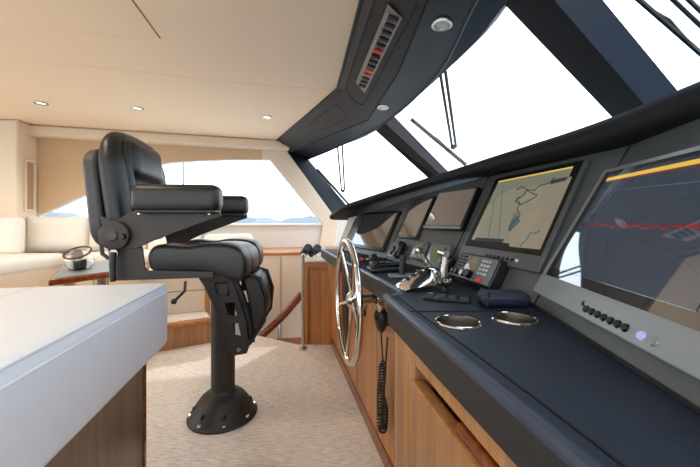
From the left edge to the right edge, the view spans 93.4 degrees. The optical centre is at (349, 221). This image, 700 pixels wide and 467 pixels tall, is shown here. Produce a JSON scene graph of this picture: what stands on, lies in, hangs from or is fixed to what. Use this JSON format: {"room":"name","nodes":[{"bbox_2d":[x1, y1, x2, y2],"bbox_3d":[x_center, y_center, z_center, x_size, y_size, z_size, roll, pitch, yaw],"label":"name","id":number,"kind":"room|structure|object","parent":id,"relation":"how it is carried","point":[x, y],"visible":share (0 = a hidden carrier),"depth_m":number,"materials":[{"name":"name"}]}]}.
{"room":"control cabin","nodes":[
{"label":"control cabin","id":0,"kind":"room"},
{"bbox_2d":[0,119,36,252],"bbox_3d":[-4.533,0.000,3.163,2.934,1.900,0.325,0,0,0],"label":"wall","id":1,"kind":"structure","parent":0,"point":[17,145],"depth_m":3.04,"materials":[{"name":"beige paint"}]},
{"bbox_2d":[24,159,34,211],"bbox_3d":[-3.095,-0.350,3.189,0.016,0.502,0.146,0,0,-17],"label":"air vent","id":2,"kind":"object","parent":1,"relation":"in","point":[29,165],"visible":1,"depth_m":3.19,"materials":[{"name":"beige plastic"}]},
{"bbox_2d":[0,0,358,139],"bbox_3d":[-2.740,-0.975,1.250,6.520,0.050,5.900,0,0,0],"label":"ceiling","id":3,"kind":"structure","parent":0,"point":[294,44],"depth_m":1.94,"materials":[{"name":"beige paint"}]},
{"bbox_2d":[33,101,48,105],"bbox_3d":[-2.464,-0.948,2.632,0.096,0.011,0.096,0,0,0],"label":"recessed light","id":4,"kind":"object","parent":3,"relation":"in","point":[34,102],"visible":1,"depth_m":2.63,"materials":[{"name":"metal"}]},
{"bbox_2d":[130,106,143,110],"bbox_3d":[-1.773,-0.948,2.747,0.096,0.011,0.096,0,0,0],"label":"recessed light","id":5,"kind":"object","parent":3,"relation":"in","point":[138,108],"visible":1,"depth_m":2.75,"materials":[{"name":"metal"}]},
{"bbox_2d":[132,0,160,38],"bbox_3d":[-0.946,-0.950,1.500,0.007,0.008,0.414,0,0,-10],"label":"trim","id":6,"kind":"structure","parent":3,"relation":"attached to","point":[132,0],"depth_m":1.54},
{"bbox_2d":[2,24,329,89],"bbox_3d":[-1.030,-0.950,1.954,1.993,0.004,0.466,0,0,-14],"label":"trim","id":7,"kind":"structure","parent":3,"relation":"attached to","point":[2,24],"depth_m":1.99,"materials":[{"name":"beige plastic"}]},
{"bbox_2d":[262,115,271,118],"bbox_3d":[-0.750,-0.948,2.983,0.096,0.011,0.096,0,0,0],"label":"recessed light","id":8,"kind":"object","parent":3,"relation":"in","point":[263,116],"visible":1,"depth_m":2.98,"materials":[{"name":"metal"}]},
{"bbox_2d":[276,0,507,159],"bbox_3d":[0.226,-0.896,1.279,1.039,0.227,6.155,0,0,-14],"label":"console","id":9,"kind":"object","parent":3,"relation":"attached to","point":[393,54],"visible":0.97,"depth_m":1.78,"materials":[{"name":"grey plastic"}]},
{"bbox_2d":[361,76,369,81],"bbox_3d":[0.095,-0.876,2.018,0.047,0.023,0.035,0,0,-9],"label":"rocker switch","id":10,"kind":"object","parent":9,"relation":"attached to","point":[363,78],"depth_m":2.01,"materials":[{"name":"black plastic"}]},
{"bbox_2d":[363,72,371,77],"bbox_3d":[0.103,-0.875,1.963,0.047,0.023,0.035,0,0,-9],"label":"rocker switch","id":11,"kind":"object","parent":9,"relation":"attached to","point":[365,74],"depth_m":1.96,"materials":[{"name":"plastic"}]},
{"bbox_2d":[365,68,373,73],"bbox_3d":[0.111,-0.875,1.908,0.047,0.023,0.035,0,0,-9],"label":"rocker switch","id":12,"kind":"object","parent":9,"relation":"attached to","point":[367,71],"depth_m":1.91,"materials":[{"name":"plastic"}]},
{"bbox_2d":[366,63,375,70],"bbox_3d":[0.119,-0.874,1.854,0.050,0.033,0.035,0,0,-9],"label":"rocker switch","id":13,"kind":"object","parent":9,"relation":"attached to","point":[370,67],"depth_m":1.85,"materials":[{"name":"black plastic"}]},
{"bbox_2d":[368,59,377,65],"bbox_3d":[0.127,-0.874,1.799,0.050,0.033,0.035,0,0,-9],"label":"rocker switch","id":14,"kind":"object","parent":9,"relation":"attached to","point":[371,62],"depth_m":1.79,"materials":[{"name":"black plastic"}]},
{"bbox_2d":[371,53,380,60],"bbox_3d":[0.136,-0.873,1.744,0.050,0.033,0.035,0,0,-9],"label":"rocker switch","id":15,"kind":"object","parent":9,"relation":"attached to","point":[374,57],"depth_m":1.73,"materials":[{"name":"black plastic"}]},
{"bbox_2d":[373,48,382,54],"bbox_3d":[0.144,-0.873,1.690,0.047,0.023,0.035,0,0,-9],"label":"rocker switch","id":16,"kind":"object","parent":9,"relation":"attached to","point":[376,51],"depth_m":1.68,"materials":[{"name":"red plastic"}]},
{"bbox_2d":[356,4,401,92],"bbox_3d":[0.129,-0.878,1.785,0.185,0.031,0.890,0,0,0],"label":"switch plate","id":17,"kind":"object","parent":9,"relation":"attached to","point":[376,52],"depth_m":1.67,"materials":[{"name":"metal"}]},
{"bbox_2d":[375,42,385,49],"bbox_3d":[0.152,-0.872,1.635,0.047,0.023,0.035,0,0,-9],"label":"rocker switch","id":18,"kind":"object","parent":9,"relation":"attached to","point":[378,45],"depth_m":1.63,"materials":[{"name":"black plastic"}]},
{"bbox_2d":[377,105,388,109],"bbox_3d":[0.243,-0.845,2.430,0.088,0.017,0.088,0,0,-4],"label":"recessed light","id":19,"kind":"object","parent":9,"relation":"attached to","point":[380,107],"visible":0.99,"depth_m":2.43,"materials":[{"name":"metal"}]},
{"bbox_2d":[378,36,388,43],"bbox_3d":[0.160,-0.872,1.581,0.047,0.023,0.035,0,0,-9],"label":"rocker switch","id":20,"kind":"object","parent":9,"relation":"attached to","point":[381,39],"depth_m":1.57,"materials":[{"name":"black plastic"}]},
{"bbox_2d":[381,29,391,37],"bbox_3d":[0.168,-0.872,1.526,0.047,0.023,0.035,0,0,-9],"label":"rocker switch","id":21,"kind":"object","parent":9,"relation":"attached to","point":[385,33],"depth_m":1.52,"materials":[{"name":"black plastic"}]},
{"bbox_2d":[384,22,394,30],"bbox_3d":[0.176,-0.871,1.471,0.047,0.023,0.035,0,0,-9],"label":"rocker switch","id":22,"kind":"object","parent":9,"relation":"attached to","point":[388,26],"depth_m":1.46,"materials":[{"name":"black plastic"}]},
{"bbox_2d":[387,14,398,23],"bbox_3d":[0.184,-0.871,1.417,0.047,0.023,0.035,0,0,-9],"label":"rocker switch","id":23,"kind":"object","parent":9,"relation":"attached to","point":[391,18],"depth_m":1.41,"materials":[{"name":"black plastic"}]},
{"bbox_2d":[431,17,452,31],"bbox_3d":[0.391,-0.840,1.403,0.092,0.018,0.092,0,0,8],"label":"recessed light","id":24,"kind":"object","parent":9,"relation":"attached to","point":[441,24],"visible":1,"depth_m":1.40,"materials":[{"name":"metal"}]},
{"bbox_2d":[158,323,210,351],"bbox_3d":[-1.913,0.873,2.664,1.361,0.155,0.950,0,0,-31],"label":"wall","id":25,"kind":"structure","parent":0,"point":[193,335],"depth_m":2.52,"materials":[{"name":"brown wood"}]},
{"bbox_2d":[167,311,210,328],"bbox_3d":[-1.903,0.778,2.662,1.376,0.032,0.965,0,0,-31],"label":"trim","id":26,"kind":"structure","parent":25,"relation":"attached to","point":[205,320],"depth_m":2.52,"materials":[{"name":"brown wood"}]},
{"bbox_2d":[167,311,209,323],"bbox_3d":[-1.929,0.760,2.672,1.341,0.008,0.920,0,0,-31],"label":"step","id":27,"kind":"structure","parent":0,"point":[178,317],"depth_m":2.64,"materials":[{"name":"beige carpet"}]},
{"bbox_2d":[48,260,148,285],"bbox_3d":[-1.776,0.535,2.386,0.502,0.439,1.045,0,0,-37],"label":"cocktail table","id":28,"kind":"object","parent":27,"relation":"on","point":[98,273],"visible":0.36,"depth_m":2.06,"materials":[{"name":"brown wood"}]},
{"bbox_2d":[62,246,95,269],"bbox_3d":[-1.800,0.237,2.199,0.168,0.152,0.169,0,0,0],"label":"bowl","id":29,"kind":"object","parent":28,"relation":"on","point":[76,259],"visible":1,"depth_m":2.15,"materials":[{"name":"white"}]},
{"bbox_2d":[0,217,209,313],"bbox_3d":[-2.257,0.351,2.638,2.365,0.808,1.986,0,0,0],"label":"settee","id":30,"kind":"object","parent":27,"relation":"on","point":[18,269],"visible":0.27,"depth_m":2.91,"materials":[{"name":"beige leather"}]},
{"bbox_2d":[0,217,24,253],"bbox_3d":[-3.160,0.120,2.955,0.460,0.330,0.100,0,0,0],"label":"cushion","id":31,"kind":"object","parent":30,"relation":"on","point":[12,229],"depth_m":2.91,"materials":[{"name":"white fabric"}]},
{"bbox_2d":[0,253,63,275],"bbox_3d":[-3.000,0.345,2.340,0.840,0.130,1.360,0,0,0],"label":"seat cushion","id":32,"kind":"object","parent":30,"relation":"on","point":[11,264],"depth_m":2.70,"materials":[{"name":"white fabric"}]},
{"bbox_2d":[24,217,89,252],"bbox_3d":[-2.847,0.121,3.214,0.490,0.348,0.169,0,0,-15],"label":"cushion","id":33,"kind":"object","parent":30,"relation":"on","point":[43,234],"depth_m":3.16,"materials":[{"name":"white fabric"}]},
{"bbox_2d":[89,233,146,250],"bbox_3d":[-2.347,0.121,3.350,0.490,0.348,0.169,0,0,-15],"label":"cushion","id":34,"kind":"object","parent":30,"relation":"on","point":[95,247],"depth_m":3.24,"materials":[{"name":"white fabric"}]},
{"bbox_2d":[92,249,150,265],"bbox_3d":[-1.750,0.340,3.200,1.350,0.120,0.460,0,0,0],"label":"seat cushion","id":35,"kind":"object","parent":30,"relation":"on","point":[98,257],"depth_m":2.98,"materials":[{"name":"white fabric"}]},
{"bbox_2d":[148,235,200,248],"bbox_3d":[-1.847,0.121,3.485,0.490,0.348,0.169,0,0,-15],"label":"cushion","id":36,"kind":"object","parent":30,"relation":"on","point":[163,240],"depth_m":3.38,"materials":[{"name":"white fabric"}]},
{"bbox_2d":[204,234,252,239],"bbox_3d":[-1.228,0.183,3.350,0.460,0.120,0.200,0,0,-15],"label":"cushion","id":37,"kind":"object","parent":30,"relation":"on","point":[209,236],"visible":0.44,"depth_m":3.26,"materials":[{"name":"white fabric"}]},
{"bbox_2d":[37,159,347,311],"bbox_3d":[-1.259,0.475,3.876,4.870,2.850,0.070,0,0,-15],"label":"wall","id":38,"kind":"structure","parent":0,"point":[267,236],"depth_m":3.94,"materials":[{"name":"white paint"}]},
{"bbox_2d":[37,138,261,213],"bbox_3d":[-2.090,-0.476,3.604,2.366,0.790,0.012,0,0,-15],"label":"trim","id":39,"kind":"structure","parent":38,"relation":"attached to","point":[60,175],"depth_m":3.38,"materials":[{"name":"beige fabric"}]},
{"bbox_2d":[29,125,288,151],"bbox_3d":[-1.988,-0.895,3.569,2.629,0.105,0.150,0,0,-15],"label":"trim","id":40,"kind":"structure","parent":38,"relation":"attached to","point":[38,131],"depth_m":3.51,"materials":[{"name":"beige paint"}]},
{"bbox_2d":[226,224,322,225],"bbox_3d":[-1.771,0.035,3.670,2.967,0.018,0.060,0,0,-15],"label":"trim","id":41,"kind":"structure","parent":38,"relation":"attached to","point":[229,224],"depth_m":3.88,"materials":[{"name":"white"}]},
{"bbox_2d":[262,150,337,246],"bbox_3d":[-0.591,-0.250,4.001,0.920,1.200,0.030,0,0,-15],"label":"trim","id":42,"kind":"structure","parent":38,"relation":"attached to","point":[282,160],"depth_m":4.00,"materials":[{"name":"beige paint"}]},
{"bbox_2d":[287,151,345,212],"bbox_3d":[-0.358,-0.433,4.183,1.188,1.210,0.297,0,0,-25],"label":"trim","id":43,"kind":"structure","parent":38,"relation":"attached to","point":[331,199],"depth_m":4.16,"materials":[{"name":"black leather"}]},
{"bbox_2d":[146,334,383,466],"bbox_3d":[-2.200,0.965,0.850,7.600,0.030,5.100,0,0,0],"label":"floor","id":44,"kind":"structure","parent":0,"point":[308,414],"depth_m":1.65,"materials":[{"name":"beige carpet"}]},
{"bbox_2d":[0,283,167,466],"bbox_3d":[-1.351,0.580,0.270,1.728,0.735,1.560,0,0,-11],"label":"counter","id":45,"kind":"object","parent":44,"relation":"on","point":[73,359],"visible":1,"depth_m":0.75,"materials":[{"name":"white stone"}]},
{"bbox_2d":[83,131,273,434],"bbox_3d":[-0.764,0.270,1.617,0.746,1.357,0.678,0,0,-6],"label":"chair","id":46,"kind":"object","parent":44,"relation":"on","point":[131,205],"visible":1,"depth_m":1.39,"materials":[{"name":"black leather"}]},
{"bbox_2d":[299,253,306,349],"bbox_3d":[-0.352,0.591,2.470,0.060,0.715,0.060,0,0,0],"label":"pole","id":47,"kind":"object","parent":44,"relation":"on","point":[303,347],"visible":1,"depth_m":2.46,"materials":[{"name":"metal"}]},
{"bbox_2d":[305,255,331,343],"bbox_3d":[-0.250,0.622,2.835,0.241,0.657,0.610,0,0,0],"label":"base cabinet","id":48,"kind":"object","parent":44,"relation":"on","point":[318,272],"visible":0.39,"depth_m":2.58,"materials":[{"name":"brown wood"}]},
{"bbox_2d":[300,244,320,256],"bbox_3d":[-0.282,0.235,2.702,0.305,0.113,0.162,0,0,10],"label":"binoculars","id":49,"kind":"object","parent":48,"relation":"on","point":[307,248],"visible":0.72,"depth_m":2.68,"materials":[{"name":"black plastic"}]},
{"bbox_2d":[331,265,394,466],"bbox_3d":[0.284,0.605,1.753,0.513,0.690,1.700,0,0,-13],"label":"base cabinet","id":50,"kind":"object","parent":44,"relation":"on","point":[362,379],"visible":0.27,"depth_m":1.51,"materials":[{"name":"brown wood"}]},
{"bbox_2d":[335,238,383,366],"bbox_3d":[0.050,0.284,1.212,0.146,0.448,0.448,0,0,-11],"label":"steering wheel","id":51,"kind":"object","parent":50,"relation":"attached to","point":[354,299],"visible":0.97,"depth_m":1.18,"materials":[{"name":"metal"}]},
{"bbox_2d":[374,308,388,433],"bbox_3d":[0.121,0.550,1.236,0.055,0.473,0.088,0,0,-13],"label":"handset","id":52,"kind":"object","parent":50,"relation":"hanging from","point":[381,321],"visible":1,"depth_m":1.22,"materials":[{"name":"black plastic"}]},
{"bbox_2d":[321,248,699,466],"bbox_3d":[0.472,0.228,1.123,0.904,0.068,2.870,0,0,-10],"label":"countertop","id":53,"kind":"structure","parent":50,"relation":"on","point":[545,395],"depth_m":0.41,"materials":[{"name":"leather"}]},
{"bbox_2d":[358,253,380,260],"bbox_3d":[0.099,0.183,1.714,0.110,0.034,0.070,0,0,-11],"label":"cluster","id":54,"kind":"object","parent":53,"relation":"on","point":[372,257],"visible":0.91,"depth_m":1.71,"materials":[{"name":"black plastic"}]},
{"bbox_2d":[367,261,405,272],"bbox_3d":[0.147,0.180,1.347,0.145,0.040,0.085,0,0,-11],"label":"cradle","id":55,"kind":"object","parent":53,"relation":"on","point":[374,267],"visible":0.88,"depth_m":1.32,"materials":[{"name":"black plastic"}]},
{"bbox_2d":[388,255,409,277],"bbox_3d":[0.191,0.161,1.211,0.100,0.079,0.060,0,0,0],"label":"joystick","id":56,"kind":"object","parent":53,"relation":"on","point":[402,261],"visible":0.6,"depth_m":1.20,"materials":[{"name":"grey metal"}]},
{"bbox_2d":[395,247,451,289],"bbox_3d":[0.213,0.140,0.994,0.150,0.119,0.125,0,0,-11],"label":"throttle lever","id":57,"kind":"object","parent":53,"relation":"on","point":[429,275],"visible":1,"depth_m":0.97,"materials":[{"name":"metal"}]},
{"bbox_2d":[423,292,470,303],"bbox_3d":[0.250,0.195,0.852,0.115,0.011,0.058,0,0,21],"label":"keypad","id":58,"kind":"object","parent":53,"relation":"on","point":[454,298],"visible":1,"depth_m":0.84,"materials":[{"name":"black plastic"}]},
{"bbox_2d":[438,254,455,272],"bbox_3d":[0.353,0.150,1.212,0.059,0.072,0.068,0,0,-1],"label":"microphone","id":59,"kind":"object","parent":53,"relation":"on","point":[451,260],"visible":0.53,"depth_m":1.19,"materials":[{"name":"black plastic"}]},
{"bbox_2d":[438,256,442,263],"bbox_3d":[0.340,0.135,1.209,0.020,0.046,0.046,27,-4,-8],"label":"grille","id":60,"kind":"object","parent":59,"relation":"attached to","point":[440,257],"depth_m":1.20,"materials":[{"name":"silver metal"}]},
{"bbox_2d":[435,315,481,329],"bbox_3d":[0.215,0.226,0.657,0.090,0.060,0.090,0,0,0],"label":"cup holder","id":61,"kind":"object","parent":53,"relation":"in","point":[462,322],"visible":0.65,"depth_m":0.69,"materials":[{"name":"metal"}]},
{"bbox_2d":[477,288,530,307],"bbox_3d":[0.369,0.183,0.795,0.112,0.036,0.063,0,0,7],"label":"glasses case","id":62,"kind":"object","parent":53,"relation":"on","point":[487,297],"visible":1,"depth_m":0.77,"materials":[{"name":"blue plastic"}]},
{"bbox_2d":[490,312,538,325],"bbox_3d":[0.338,0.226,0.680,0.090,0.060,0.090,0,0,0],"label":"cup holder","id":63,"kind":"object","parent":53,"relation":"in","point":[514,318],"visible":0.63,"depth_m":0.71,"materials":[{"name":"metal"}]},
{"bbox_2d":[329,81,699,414],"bbox_3d":[0.665,-0.009,1.123,1.036,0.478,3.194,0,0,-12],"label":"console","id":64,"kind":"object","parent":53,"relation":"on","point":[669,123],"visible":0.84,"depth_m":0.81,"materials":[{"name":"black plastic"}]},
{"bbox_2d":[352,211,401,251],"bbox_3d":[0.147,0.053,2.066,0.132,0.235,0.455,0,0,-24],"label":"monitor","id":65,"kind":"object","parent":64,"relation":"on","point":[374,231],"visible":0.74,"depth_m":2.01,"materials":[{"name":"grey glass"}]},
{"bbox_2d":[387,242,396,258],"bbox_3d":[0.232,0.149,1.733,0.051,0.078,0.100,0,0,-18],"label":"intercom","id":66,"kind":"object","parent":64,"relation":"attached to","point":[394,245],"visible":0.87,"depth_m":1.73,"materials":[{"name":"grey plastic"}]},
{"bbox_2d":[392,241,405,258],"bbox_3d":[0.245,0.138,1.648,0.066,0.087,0.040,0,0,-18],"label":"handset","id":67,"kind":"object","parent":64,"relation":"attached to","point":[401,245],"visible":0.99,"depth_m":1.63,"materials":[{"name":"black plastic"}]},
{"bbox_2d":[397,196,436,239],"bbox_3d":[0.341,-0.018,1.690,0.120,0.213,0.210,0,0,-18],"label":"monitor","id":68,"kind":"object","parent":64,"relation":"on","point":[420,209],"visible":0.88,"depth_m":1.66,"materials":[{"name":"grey glass"}]},
{"bbox_2d":[410,241,429,260],"bbox_3d":[0.315,0.130,1.494,0.053,0.081,0.103,0,0,-18],"label":"display","id":69,"kind":"object","parent":64,"relation":"attached to","point":[424,245],"visible":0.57,"depth_m":1.48,"materials":[{"name":"grey plastic"}]},
{"bbox_2d":[423,243,454,269],"bbox_3d":[0.358,0.140,1.335,0.068,0.101,0.135,0,0,-18],"label":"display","id":70,"kind":"object","parent":64,"relation":"attached to","point":[432,255],"visible":0.41,"depth_m":1.32,"materials":[{"name":"grey plastic"}]},
{"bbox_2d":[423,187,481,231],"bbox_3d":[0.435,-0.049,1.426,0.115,0.178,0.280,0,0,-18],"label":"monitor","id":71,"kind":"object","parent":64,"relation":"on","point":[451,210],"visible":0.99,"depth_m":1.38,"materials":[{"name":"grey glass"}]},
{"bbox_2d":[450,253,509,289],"bbox_3d":[0.404,0.163,1.044,0.098,0.112,0.240,0,0,-9],"label":"radio","id":72,"kind":"object","parent":64,"relation":"attached to","point":[483,272],"visible":0.95,"depth_m":0.99,"materials":[{"name":"black plastic"}]},
{"bbox_2d":[458,159,591,273],"bbox_3d":[0.512,-0.015,1.033,0.162,0.295,0.410,0,0,-9],"label":"monitor","id":73,"kind":"object","parent":64,"relation":"on","point":[520,220],"visible":0.95,"depth_m":0.95,"materials":[{"name":"grey plastic"}]},
{"bbox_2d":[533,145,699,380],"bbox_3d":[0.493,0.027,0.542,0.176,0.301,0.518,0,0,9],"label":"monitor","id":74,"kind":"object","parent":64,"relation":"on","point":[627,264],"visible":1,"depth_m":0.53,"materials":[{"name":"black glass"}]},
{"bbox_2d":[554,154,699,311],"bbox_3d":[0.495,0.000,0.565,0.002,0.240,0.373,29,5,8],"label":"screen","id":75,"kind":"object","parent":74,"relation":"attached to","point":[663,265],"depth_m":0.54,"materials":[{"name":"black glass"}]},
{"bbox_2d":[394,331,516,466],"bbox_3d":[0.396,0.605,0.332,0.400,0.690,1.120,0,0,-9],"label":"base cabinet","id":76,"kind":"object","parent":44,"relation":"on","point":[433,429],"visible":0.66,"depth_m":0.62,"materials":[{"name":"brown wood"}]},
{"bbox_2d":[235,255,307,338],"bbox_3d":[-0.598,1.115,3.292,1.170,1.570,0.030,0,0,-9],"label":"wall","id":77,"kind":"structure","parent":0,"point":[284,270],"depth_m":3.27,"materials":[{"name":"beige plastic"}]},
{"bbox_2d":[263,246,337,255],"bbox_3d":[-0.653,0.315,3.637,1.170,0.030,0.749,0,0,-9],"label":"trim","id":78,"kind":"structure","parent":77,"relation":"on","point":[274,251],"depth_m":3.47,"materials":[{"name":"brown wood"}]},
{"bbox_2d":[275,337,300,344],"bbox_3d":[-0.050,1.165,3.250,2.500,0.030,1.500,0,0,0],"label":"floor","id":79,"kind":"structure","parent":0,"point":[297,340],"depth_m":3.20,"materials":[{"name":"brown wood"}]},
{"bbox_2d":[257,292,300,339],"bbox_3d":[-0.646,0.886,2.988,0.476,0.517,0.055,0,0,7],"label":"stair handrail","id":80,"kind":"object","parent":79,"relation":"on","point":[276,322],"visible":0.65,"depth_m":2.96,"materials":[{"name":"brown wood"}]},
{"bbox_2d":[376,117,447,176],"bbox_3d":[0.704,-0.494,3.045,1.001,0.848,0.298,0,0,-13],"label":"trim","id":81,"kind":"structure","parent":0,"point":[385,131],"depth_m":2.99,"materials":[{"name":"black metal"}]},
{"bbox_2d":[505,0,643,116],"bbox_3d":[1.041,-0.494,1.287,1.039,0.848,0.188,0,0,-12],"label":"window frame","id":82,"kind":"structure","parent":0,"point":[546,20],"depth_m":1.24,"materials":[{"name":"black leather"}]},
{"bbox_2d":[555,0,676,103],"bbox_3d":[1.058,-0.493,1.201,1.041,0.850,0.176,0,0,-12],"label":"window frame","id":83,"kind":"structure","parent":0,"point":[595,19],"depth_m":1.12,"materials":[{"name":"black metal"}]},
{"bbox_3d":[1.310,-0.485,-0.164,1.370,0.815,2.761,0,0,0],"label":"window","id":84,"kind":"structure","parent":83,"relation":"attached to","visible":0},
{"bbox_2d":[635,0,699,56],"bbox_3d":[1.001,-0.618,1.018,0.262,0.232,0.106,0,0,0],"label":"windshield wiper","id":85,"kind":"object","parent":84,"relation":"attached to","point":[664,20],"visible":1,"depth_m":1.03,"materials":[{"name":"black plastic"}]},
{"label":"outside","id":86,"kind":"structure","parent":0,"visible":0},
{"bbox_2d":[44,212,319,222],"bbox_3d":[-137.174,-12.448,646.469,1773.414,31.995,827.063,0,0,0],"label":"hills","id":87,"kind":"structure","parent":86,"point":[308,219],"depth_m":904.23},
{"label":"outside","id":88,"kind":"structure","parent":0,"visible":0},
{"bbox_2d":[232,223,320,223],"bbox_3d":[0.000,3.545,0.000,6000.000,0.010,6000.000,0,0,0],"label":"sea","id":89,"kind":"structure","parent":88,"point":[232,223],"depth_m":779.12,"materials":[{"name":"liquid"}]},
{"bbox_3d":[0.267,-0.494,3.764,1.727,0.834,1.359,0,0,0],"label":"window","id":90,"kind":"structure","parent":0,"visible":0},
{"bbox_2d":[316,145,348,203],"bbox_3d":[-0.200,-0.544,4.019,0.474,0.736,0.876,0,0,0],"label":"windshield wiper","id":91,"kind":"object","parent":90,"relation":"attached to","point":[318,170],"visible":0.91,"depth_m":4.22,"materials":[{"name":"black plastic"}]},
{"bbox_3d":[0.931,-0.485,2.120,1.178,0.815,1.663,0,0,0],"label":"window","id":92,"kind":"structure","parent":0,"visible":0},
{"bbox_2d":[410,71,466,165],"bbox_3d":[0.704,-0.675,2.325,0.457,0.468,0.767,0,0,0],"label":"windshield wiper","id":93,"kind":"object","parent":92,"relation":"attached to","point":[438,141],"visible":0.92,"depth_m":2.44,"materials":[{"name":"black plastic"}]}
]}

